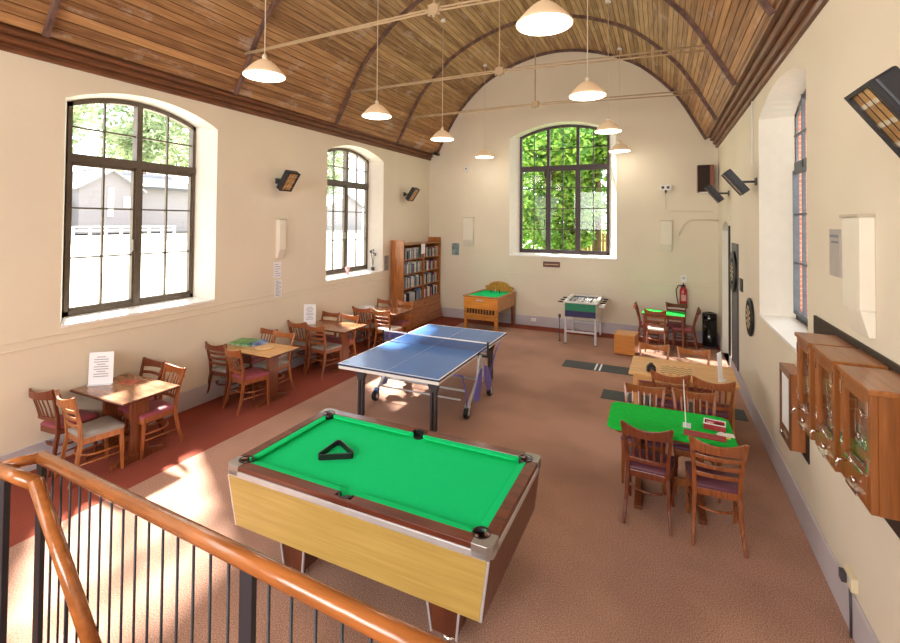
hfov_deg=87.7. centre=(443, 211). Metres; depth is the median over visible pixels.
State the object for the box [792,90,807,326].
window
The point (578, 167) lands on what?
window
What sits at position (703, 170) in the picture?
grille
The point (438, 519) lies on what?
pool table
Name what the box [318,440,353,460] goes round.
ball rack
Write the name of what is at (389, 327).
dining chair
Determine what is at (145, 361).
dining chair
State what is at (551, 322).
baseboard
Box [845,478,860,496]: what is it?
tray
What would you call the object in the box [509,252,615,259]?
window sill
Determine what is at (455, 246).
picture
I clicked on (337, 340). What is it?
dining chair
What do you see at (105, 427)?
dining chair
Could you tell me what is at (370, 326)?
dining chair
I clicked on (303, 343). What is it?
dining chair
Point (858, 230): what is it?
ventilation duct
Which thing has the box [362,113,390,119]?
diffuser
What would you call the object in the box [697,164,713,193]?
loudspeaker
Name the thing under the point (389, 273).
trim
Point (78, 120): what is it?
tree
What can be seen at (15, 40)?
trim
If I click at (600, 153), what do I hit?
tree
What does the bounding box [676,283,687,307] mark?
fire extinguisher
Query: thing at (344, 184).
window
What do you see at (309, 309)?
menu stand
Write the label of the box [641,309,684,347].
table
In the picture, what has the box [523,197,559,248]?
bush
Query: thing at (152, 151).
tree
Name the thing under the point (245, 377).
dining chair
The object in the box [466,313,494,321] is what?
panel
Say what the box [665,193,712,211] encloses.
cable
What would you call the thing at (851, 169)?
wall
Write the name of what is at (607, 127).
pendant lamp
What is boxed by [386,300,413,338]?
dining chair
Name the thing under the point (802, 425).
tray
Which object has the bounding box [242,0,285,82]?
pendant lamp
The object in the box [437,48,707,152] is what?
trim
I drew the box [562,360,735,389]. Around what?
mat
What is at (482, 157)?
diffuser
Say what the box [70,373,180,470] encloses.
cafe table
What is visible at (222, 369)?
dining chair
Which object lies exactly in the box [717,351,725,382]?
menu stand
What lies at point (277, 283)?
poster
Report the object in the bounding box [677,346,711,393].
dining chair
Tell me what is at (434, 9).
rod
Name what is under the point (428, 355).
table
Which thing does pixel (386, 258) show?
poster
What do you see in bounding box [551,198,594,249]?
bush
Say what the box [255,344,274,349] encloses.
round board
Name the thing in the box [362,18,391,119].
pendant lamp
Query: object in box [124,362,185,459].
dining chair
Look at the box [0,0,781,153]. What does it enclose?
ceiling
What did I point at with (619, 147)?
pendant lamp
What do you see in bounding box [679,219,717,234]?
pipe
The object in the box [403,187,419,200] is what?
heater
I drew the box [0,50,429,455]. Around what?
wall
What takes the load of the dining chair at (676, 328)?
on the floor
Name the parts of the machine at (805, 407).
door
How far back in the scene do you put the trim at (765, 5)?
6.91 m
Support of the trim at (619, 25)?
attached to the ceiling
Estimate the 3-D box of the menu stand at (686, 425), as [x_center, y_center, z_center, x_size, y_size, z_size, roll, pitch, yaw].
[2.339,1.839,4.493,0.070,0.420,0.120,0,-1,28]
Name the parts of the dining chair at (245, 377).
leg, backrest, leg, seat, seat frame, leg, leg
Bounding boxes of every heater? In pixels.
[275,170,300,191]
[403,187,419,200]
[704,184,728,202]
[721,169,756,195]
[844,66,899,157]
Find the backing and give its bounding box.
[732,243,738,370]
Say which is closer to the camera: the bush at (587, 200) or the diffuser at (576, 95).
the diffuser at (576, 95)
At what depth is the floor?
4.01 m
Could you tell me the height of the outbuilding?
3.020 m
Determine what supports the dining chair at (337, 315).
on the floor
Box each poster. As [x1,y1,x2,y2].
[273,262,281,278]
[274,279,281,296]
[384,255,388,270]
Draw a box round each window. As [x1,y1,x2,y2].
[62,98,195,317]
[326,148,368,274]
[520,125,608,254]
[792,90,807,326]
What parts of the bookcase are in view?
panel, panel, drawer, drawer, drawer, panel, shelf, shelf, shelf, shelf, drawer, drawer, drawer, panel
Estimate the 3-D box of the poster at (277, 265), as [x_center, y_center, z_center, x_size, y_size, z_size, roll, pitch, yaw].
[-2.903,1.017,8.199,0.008,0.280,0.180,0,-1,25]
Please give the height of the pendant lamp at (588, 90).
2.430 m
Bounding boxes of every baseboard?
[0,330,371,471]
[441,307,717,344]
[718,333,878,642]
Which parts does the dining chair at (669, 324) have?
seat, backrest, leg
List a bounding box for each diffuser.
[243,70,284,82]
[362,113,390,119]
[431,137,452,141]
[476,156,492,158]
[517,12,571,35]
[570,91,605,100]
[595,129,620,133]
[609,150,629,152]
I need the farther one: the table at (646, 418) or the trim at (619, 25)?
the trim at (619, 25)
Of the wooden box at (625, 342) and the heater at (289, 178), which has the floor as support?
the wooden box at (625, 342)
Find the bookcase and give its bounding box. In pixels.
[390,237,441,331]
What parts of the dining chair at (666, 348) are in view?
leg, backrest, seat frame, seat, leg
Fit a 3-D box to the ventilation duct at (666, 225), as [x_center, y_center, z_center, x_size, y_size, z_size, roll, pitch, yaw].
[5.184,0.549,10.882,0.260,0.718,0.102,0,-1,25]
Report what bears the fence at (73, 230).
on the ground
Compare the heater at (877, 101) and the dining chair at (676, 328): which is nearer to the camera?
the heater at (877, 101)
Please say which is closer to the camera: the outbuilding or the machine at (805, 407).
the machine at (805, 407)
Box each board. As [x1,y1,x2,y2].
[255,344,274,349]
[684,429,726,442]
[813,315,899,538]
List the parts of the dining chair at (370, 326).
backrest, seat frame, leg, seat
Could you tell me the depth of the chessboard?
6.08 m
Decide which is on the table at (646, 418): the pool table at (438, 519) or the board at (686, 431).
the board at (686, 431)
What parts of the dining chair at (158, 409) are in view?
leg, leg, seat frame, seat, leg, backrest, leg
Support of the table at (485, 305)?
on the floor
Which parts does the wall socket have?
plate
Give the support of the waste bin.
on the floor
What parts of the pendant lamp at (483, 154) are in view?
lamp shade, cord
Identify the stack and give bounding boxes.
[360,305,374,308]
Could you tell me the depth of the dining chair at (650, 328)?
9.78 m
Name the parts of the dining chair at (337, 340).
seat, backrest, leg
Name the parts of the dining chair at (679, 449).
leg, leg, backrest, seat, seat frame, leg, leg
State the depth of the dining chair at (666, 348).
6.92 m
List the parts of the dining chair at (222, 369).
leg, backrest, leg, seat frame, seat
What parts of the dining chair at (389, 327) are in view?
leg, backrest, seat frame, seat, leg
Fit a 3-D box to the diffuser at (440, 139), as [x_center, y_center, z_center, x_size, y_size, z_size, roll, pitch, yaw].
[-0.022,-1.460,9.431,0.450,0.012,0.450,0,-1,25]
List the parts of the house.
panel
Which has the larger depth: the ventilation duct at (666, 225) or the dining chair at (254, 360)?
the ventilation duct at (666, 225)
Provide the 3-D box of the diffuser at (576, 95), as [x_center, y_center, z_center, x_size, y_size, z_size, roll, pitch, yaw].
[1.882,-1.512,6.113,0.450,0.012,0.450,0,-1,25]
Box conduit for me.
[751,101,752,165]
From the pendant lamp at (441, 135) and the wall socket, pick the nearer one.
the wall socket
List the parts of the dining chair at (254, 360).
seat, backrest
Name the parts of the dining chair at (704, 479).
leg, leg, seat frame, seat, backrest, leg, leg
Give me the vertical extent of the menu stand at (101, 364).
0.370 m
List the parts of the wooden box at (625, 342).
lid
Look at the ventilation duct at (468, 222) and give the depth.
12.93 m
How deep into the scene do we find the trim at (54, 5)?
4.88 m
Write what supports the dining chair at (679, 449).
on the floor
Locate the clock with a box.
[646,362,655,371]
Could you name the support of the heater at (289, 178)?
attached to the wall at (239, 156)
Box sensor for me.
[660,185,670,192]
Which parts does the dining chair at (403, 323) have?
seat, backrest, leg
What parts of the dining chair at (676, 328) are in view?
seat frame, seat, leg, leg, backrest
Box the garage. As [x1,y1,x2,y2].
[82,169,187,231]
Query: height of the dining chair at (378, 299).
0.907 m
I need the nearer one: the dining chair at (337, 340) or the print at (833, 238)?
the print at (833, 238)
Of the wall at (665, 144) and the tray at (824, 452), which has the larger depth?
the wall at (665, 144)
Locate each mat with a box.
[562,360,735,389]
[601,389,748,421]
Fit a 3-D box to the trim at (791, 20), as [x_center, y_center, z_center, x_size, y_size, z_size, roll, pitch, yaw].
[2.662,-1.769,3.278,0.235,0.370,16.113,0,-1,25]
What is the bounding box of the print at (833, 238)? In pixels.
[830,235,837,242]
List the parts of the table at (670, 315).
leg, leg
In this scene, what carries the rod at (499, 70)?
attached to the ceiling
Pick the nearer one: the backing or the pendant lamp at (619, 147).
the backing
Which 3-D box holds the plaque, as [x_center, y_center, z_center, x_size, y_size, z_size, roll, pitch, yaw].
[2.779,1.347,12.027,0.430,0.140,0.023,0,-1,25]
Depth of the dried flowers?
11.10 m
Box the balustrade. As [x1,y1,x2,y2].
[0,450,449,642]
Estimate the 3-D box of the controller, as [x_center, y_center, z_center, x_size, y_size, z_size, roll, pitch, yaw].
[2.651,2.628,10.676,0.060,0.610,0.060,0,-1,25]
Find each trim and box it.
[0,22,432,160]
[0,273,389,354]
[41,0,60,37]
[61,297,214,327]
[234,0,776,94]
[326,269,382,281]
[334,0,737,124]
[396,14,718,143]
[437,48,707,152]
[447,269,718,287]
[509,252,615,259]
[708,0,828,147]
[728,226,730,366]
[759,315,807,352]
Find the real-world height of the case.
0.730 m
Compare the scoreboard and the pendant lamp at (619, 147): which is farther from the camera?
the pendant lamp at (619, 147)
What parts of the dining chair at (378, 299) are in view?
seat, backrest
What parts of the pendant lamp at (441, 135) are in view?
lamp shade, cord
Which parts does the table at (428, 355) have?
leg, net post, frame, leg, net post, leg, frame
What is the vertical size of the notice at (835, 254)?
0.340 m
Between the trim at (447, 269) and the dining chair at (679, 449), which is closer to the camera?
the dining chair at (679, 449)
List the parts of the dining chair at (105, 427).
leg, backrest, leg, seat frame, seat, leg, leg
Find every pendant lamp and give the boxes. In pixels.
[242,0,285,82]
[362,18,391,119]
[431,18,453,141]
[475,63,493,158]
[516,0,573,35]
[569,0,605,100]
[594,0,621,133]
[609,47,630,152]
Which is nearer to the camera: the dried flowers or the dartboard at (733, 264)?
the dartboard at (733, 264)
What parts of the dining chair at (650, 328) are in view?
leg, backrest, seat frame, seat, leg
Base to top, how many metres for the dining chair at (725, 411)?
0.907 m
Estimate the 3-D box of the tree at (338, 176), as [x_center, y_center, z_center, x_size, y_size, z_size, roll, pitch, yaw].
[-12.641,-3.764,49.142,7.754,9.124,6.384,2,-2,-43]
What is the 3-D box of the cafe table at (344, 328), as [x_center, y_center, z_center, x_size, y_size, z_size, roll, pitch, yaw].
[-2.054,2.476,8.661,1.048,0.755,0.708,0,-1,25]
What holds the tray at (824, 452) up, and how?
on the machine at (826, 358)
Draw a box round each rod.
[244,0,502,54]
[351,1,707,92]
[411,36,696,118]
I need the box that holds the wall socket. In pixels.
[838,565,858,637]
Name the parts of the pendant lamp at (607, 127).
lamp shade, cord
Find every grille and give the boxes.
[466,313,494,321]
[698,165,709,190]
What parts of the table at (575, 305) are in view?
leg, panel, panel, rail, leg, panel, leg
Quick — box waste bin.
[702,312,716,348]
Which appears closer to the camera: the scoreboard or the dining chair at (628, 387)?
the dining chair at (628, 387)
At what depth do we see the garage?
25.82 m
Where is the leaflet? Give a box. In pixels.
[117,379,142,384]
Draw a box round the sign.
[681,275,686,281]
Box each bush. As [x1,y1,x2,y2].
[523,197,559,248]
[540,153,605,248]
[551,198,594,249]
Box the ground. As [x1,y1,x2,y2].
[69,218,539,306]
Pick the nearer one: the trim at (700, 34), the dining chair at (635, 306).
the trim at (700, 34)
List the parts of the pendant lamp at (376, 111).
lamp shade, cord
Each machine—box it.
[790,332,855,439]
[808,345,888,472]
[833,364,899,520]
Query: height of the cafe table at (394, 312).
0.755 m
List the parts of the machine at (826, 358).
lever, door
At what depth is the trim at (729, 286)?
8.62 m
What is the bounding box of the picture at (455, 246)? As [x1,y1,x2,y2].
[452,243,458,254]
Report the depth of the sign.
10.74 m
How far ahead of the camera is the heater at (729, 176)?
6.24 m
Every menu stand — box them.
[87,351,113,385]
[304,304,315,324]
[683,379,690,427]
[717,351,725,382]
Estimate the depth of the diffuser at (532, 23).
3.88 m
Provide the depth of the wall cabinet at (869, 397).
2.22 m
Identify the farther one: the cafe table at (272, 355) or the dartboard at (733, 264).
the dartboard at (733, 264)
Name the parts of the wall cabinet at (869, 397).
lever, coin knob, door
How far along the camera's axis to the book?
11.64 m
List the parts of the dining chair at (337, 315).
seat, backrest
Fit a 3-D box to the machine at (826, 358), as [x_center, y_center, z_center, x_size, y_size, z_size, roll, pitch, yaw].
[2.388,1.165,2.797,0.292,0.628,0.404,0,-1,25]
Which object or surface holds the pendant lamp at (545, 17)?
hanging from the ceiling
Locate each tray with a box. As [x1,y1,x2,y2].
[703,418,725,432]
[798,421,805,430]
[818,446,828,458]
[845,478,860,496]
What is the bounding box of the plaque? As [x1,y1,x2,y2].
[543,261,559,267]
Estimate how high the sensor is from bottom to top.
0.186 m
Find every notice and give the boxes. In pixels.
[421,244,424,253]
[829,229,841,277]
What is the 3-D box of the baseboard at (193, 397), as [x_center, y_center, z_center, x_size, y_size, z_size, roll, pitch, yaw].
[-3.830,2.654,6.204,0.022,0.270,16.113,0,-1,25]
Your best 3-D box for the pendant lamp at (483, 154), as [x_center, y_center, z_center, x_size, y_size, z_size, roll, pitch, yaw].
[1.061,-2.602,11.988,0.472,2.418,0.472,0,-1,25]
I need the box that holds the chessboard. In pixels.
[658,365,694,378]
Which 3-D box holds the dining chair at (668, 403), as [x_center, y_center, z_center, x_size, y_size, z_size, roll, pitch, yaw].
[2.819,2.385,5.815,0.437,0.907,0.542,0,-1,25]
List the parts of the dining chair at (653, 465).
leg, backrest, seat, seat frame, leg, leg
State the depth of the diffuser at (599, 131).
8.43 m
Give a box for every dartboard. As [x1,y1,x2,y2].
[729,251,736,291]
[745,298,753,336]
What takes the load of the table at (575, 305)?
on the floor
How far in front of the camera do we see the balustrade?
2.00 m
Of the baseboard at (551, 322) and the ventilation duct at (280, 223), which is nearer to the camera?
the ventilation duct at (280, 223)
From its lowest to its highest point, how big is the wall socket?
0.400 m
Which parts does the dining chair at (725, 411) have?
leg, seat, backrest, leg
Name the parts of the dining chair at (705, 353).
leg, backrest, seat, seat frame, leg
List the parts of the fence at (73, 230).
post, post, post, post, rail, post, post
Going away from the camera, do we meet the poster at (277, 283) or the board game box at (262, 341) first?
the board game box at (262, 341)
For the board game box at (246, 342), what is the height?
0.055 m
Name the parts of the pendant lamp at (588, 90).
lamp shade, cord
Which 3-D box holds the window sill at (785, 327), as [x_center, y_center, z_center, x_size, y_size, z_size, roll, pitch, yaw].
[3.743,1.288,4.998,0.280,0.093,2.216,0,-1,25]
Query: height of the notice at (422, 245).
0.260 m
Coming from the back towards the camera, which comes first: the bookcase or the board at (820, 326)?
the bookcase
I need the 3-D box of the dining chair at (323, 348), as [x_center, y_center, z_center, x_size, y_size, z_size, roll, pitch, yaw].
[-2.118,2.395,8.254,0.437,0.907,0.542,0,-1,29]
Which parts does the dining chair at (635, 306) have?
leg, seat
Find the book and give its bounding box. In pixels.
[404,277,406,288]
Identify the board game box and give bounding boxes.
[231,338,260,346]
[252,339,267,345]
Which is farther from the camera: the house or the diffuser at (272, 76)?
the house
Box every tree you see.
[72,104,102,152]
[89,104,188,176]
[327,151,353,194]
[523,127,595,247]
[571,128,606,250]
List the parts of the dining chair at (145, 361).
seat frame, seat, leg, backrest, leg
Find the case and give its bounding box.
[779,362,809,464]
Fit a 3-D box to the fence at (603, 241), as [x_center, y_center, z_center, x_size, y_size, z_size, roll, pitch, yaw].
[7.092,1.578,19.639,2.240,1.350,0.072,0,-1,25]
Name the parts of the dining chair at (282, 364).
seat, seat frame, backrest, leg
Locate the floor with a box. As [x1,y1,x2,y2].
[7,316,854,642]
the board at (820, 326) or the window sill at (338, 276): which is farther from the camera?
the window sill at (338, 276)
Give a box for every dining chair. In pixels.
[29,388,98,477]
[54,389,124,489]
[117,357,165,432]
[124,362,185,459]
[205,341,249,405]
[222,345,269,415]
[236,328,277,367]
[252,330,295,395]
[287,320,321,372]
[304,323,341,378]
[307,311,339,364]
[326,313,358,359]
[352,306,379,349]
[366,298,393,343]
[372,308,401,347]
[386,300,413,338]
[620,420,674,535]
[621,381,665,491]
[633,301,659,344]
[638,341,671,404]
[644,308,668,354]
[651,370,690,411]
[666,302,686,348]
[671,387,720,503]
[672,307,700,349]
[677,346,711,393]
[685,435,748,558]
[692,376,735,459]
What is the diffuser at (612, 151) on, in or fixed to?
attached to the pendant lamp at (619, 147)
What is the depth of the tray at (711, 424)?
4.41 m
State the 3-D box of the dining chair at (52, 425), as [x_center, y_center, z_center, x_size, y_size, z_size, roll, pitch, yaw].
[-4.205,2.314,5.157,0.437,0.907,0.542,0,-1,21]
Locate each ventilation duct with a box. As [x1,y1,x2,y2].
[276,219,286,257]
[462,217,474,245]
[660,220,671,250]
[839,214,875,338]
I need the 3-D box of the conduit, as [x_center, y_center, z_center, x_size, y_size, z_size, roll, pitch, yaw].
[4.269,-1.101,6.467,0.018,0.920,0.018,2,-2,-42]
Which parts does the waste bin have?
lid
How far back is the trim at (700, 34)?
6.79 m
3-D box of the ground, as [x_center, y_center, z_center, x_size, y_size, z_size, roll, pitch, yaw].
[-17.541,1.256,24.727,39.500,3.200,90.000,0,-1,25]
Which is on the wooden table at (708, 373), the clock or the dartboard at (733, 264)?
the clock
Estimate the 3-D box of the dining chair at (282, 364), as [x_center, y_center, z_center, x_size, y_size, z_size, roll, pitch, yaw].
[-2.651,2.372,7.350,0.437,0.907,0.542,0,-1,21]
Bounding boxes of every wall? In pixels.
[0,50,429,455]
[429,52,718,332]
[718,0,899,642]
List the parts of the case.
door frame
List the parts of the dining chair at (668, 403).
leg, seat frame, seat, leg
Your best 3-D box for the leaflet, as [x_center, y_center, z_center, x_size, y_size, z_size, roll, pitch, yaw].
[-3.722,2.018,5.565,0.229,0.004,0.141,0,-1,15]
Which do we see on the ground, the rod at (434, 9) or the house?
the house
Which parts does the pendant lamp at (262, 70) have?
lamp shade, cord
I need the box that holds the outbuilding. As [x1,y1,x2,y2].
[327,194,363,230]
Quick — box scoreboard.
[740,278,742,291]
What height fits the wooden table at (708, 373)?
0.755 m
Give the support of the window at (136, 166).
in the wall at (239, 156)
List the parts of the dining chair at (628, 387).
leg, leg, seat frame, seat, backrest, leg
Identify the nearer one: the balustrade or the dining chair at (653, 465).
the balustrade
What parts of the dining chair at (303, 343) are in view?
backrest, leg, seat frame, seat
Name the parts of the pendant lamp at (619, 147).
cord, lamp shade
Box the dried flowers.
[370,249,375,270]
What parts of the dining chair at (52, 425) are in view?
backrest, leg, seat frame, seat, leg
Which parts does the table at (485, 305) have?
leg, panel, rail, leg, panel, leg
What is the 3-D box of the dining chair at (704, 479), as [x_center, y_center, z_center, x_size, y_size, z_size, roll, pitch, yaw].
[2.358,2.346,4.066,0.437,0.907,0.542,0,-1,23]
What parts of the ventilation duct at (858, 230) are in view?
hinged lid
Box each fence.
[71,226,175,242]
[585,233,605,250]
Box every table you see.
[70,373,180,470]
[227,342,299,407]
[228,408,540,641]
[303,319,366,372]
[337,324,506,431]
[366,306,411,345]
[463,281,515,331]
[558,294,607,346]
[607,402,737,525]
[629,356,739,435]
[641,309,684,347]
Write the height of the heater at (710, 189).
0.353 m
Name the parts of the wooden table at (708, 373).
leg, leg, leg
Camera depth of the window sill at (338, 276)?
10.28 m
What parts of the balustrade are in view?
newel post, handrail, handrail, newel post, handrail, newel post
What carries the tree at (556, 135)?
on the ground
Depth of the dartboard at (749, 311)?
6.52 m
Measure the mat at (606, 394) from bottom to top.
0.010 m
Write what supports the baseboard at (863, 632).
attached to the wall at (851, 169)
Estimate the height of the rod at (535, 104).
2.018 m
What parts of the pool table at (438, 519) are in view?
corner trim, corner plate, edge trim, leg, edge trim, corner plate, panel, rail trim, rail, edge trim, leg, edge trim, corner trim, corner plate, panel, corner plate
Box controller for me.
[558,314,560,340]
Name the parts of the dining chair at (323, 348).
leg, backrest, leg, seat frame, seat, leg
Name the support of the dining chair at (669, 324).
on the floor
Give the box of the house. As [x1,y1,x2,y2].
[71,169,146,233]
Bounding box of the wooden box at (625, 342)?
[613,329,638,356]

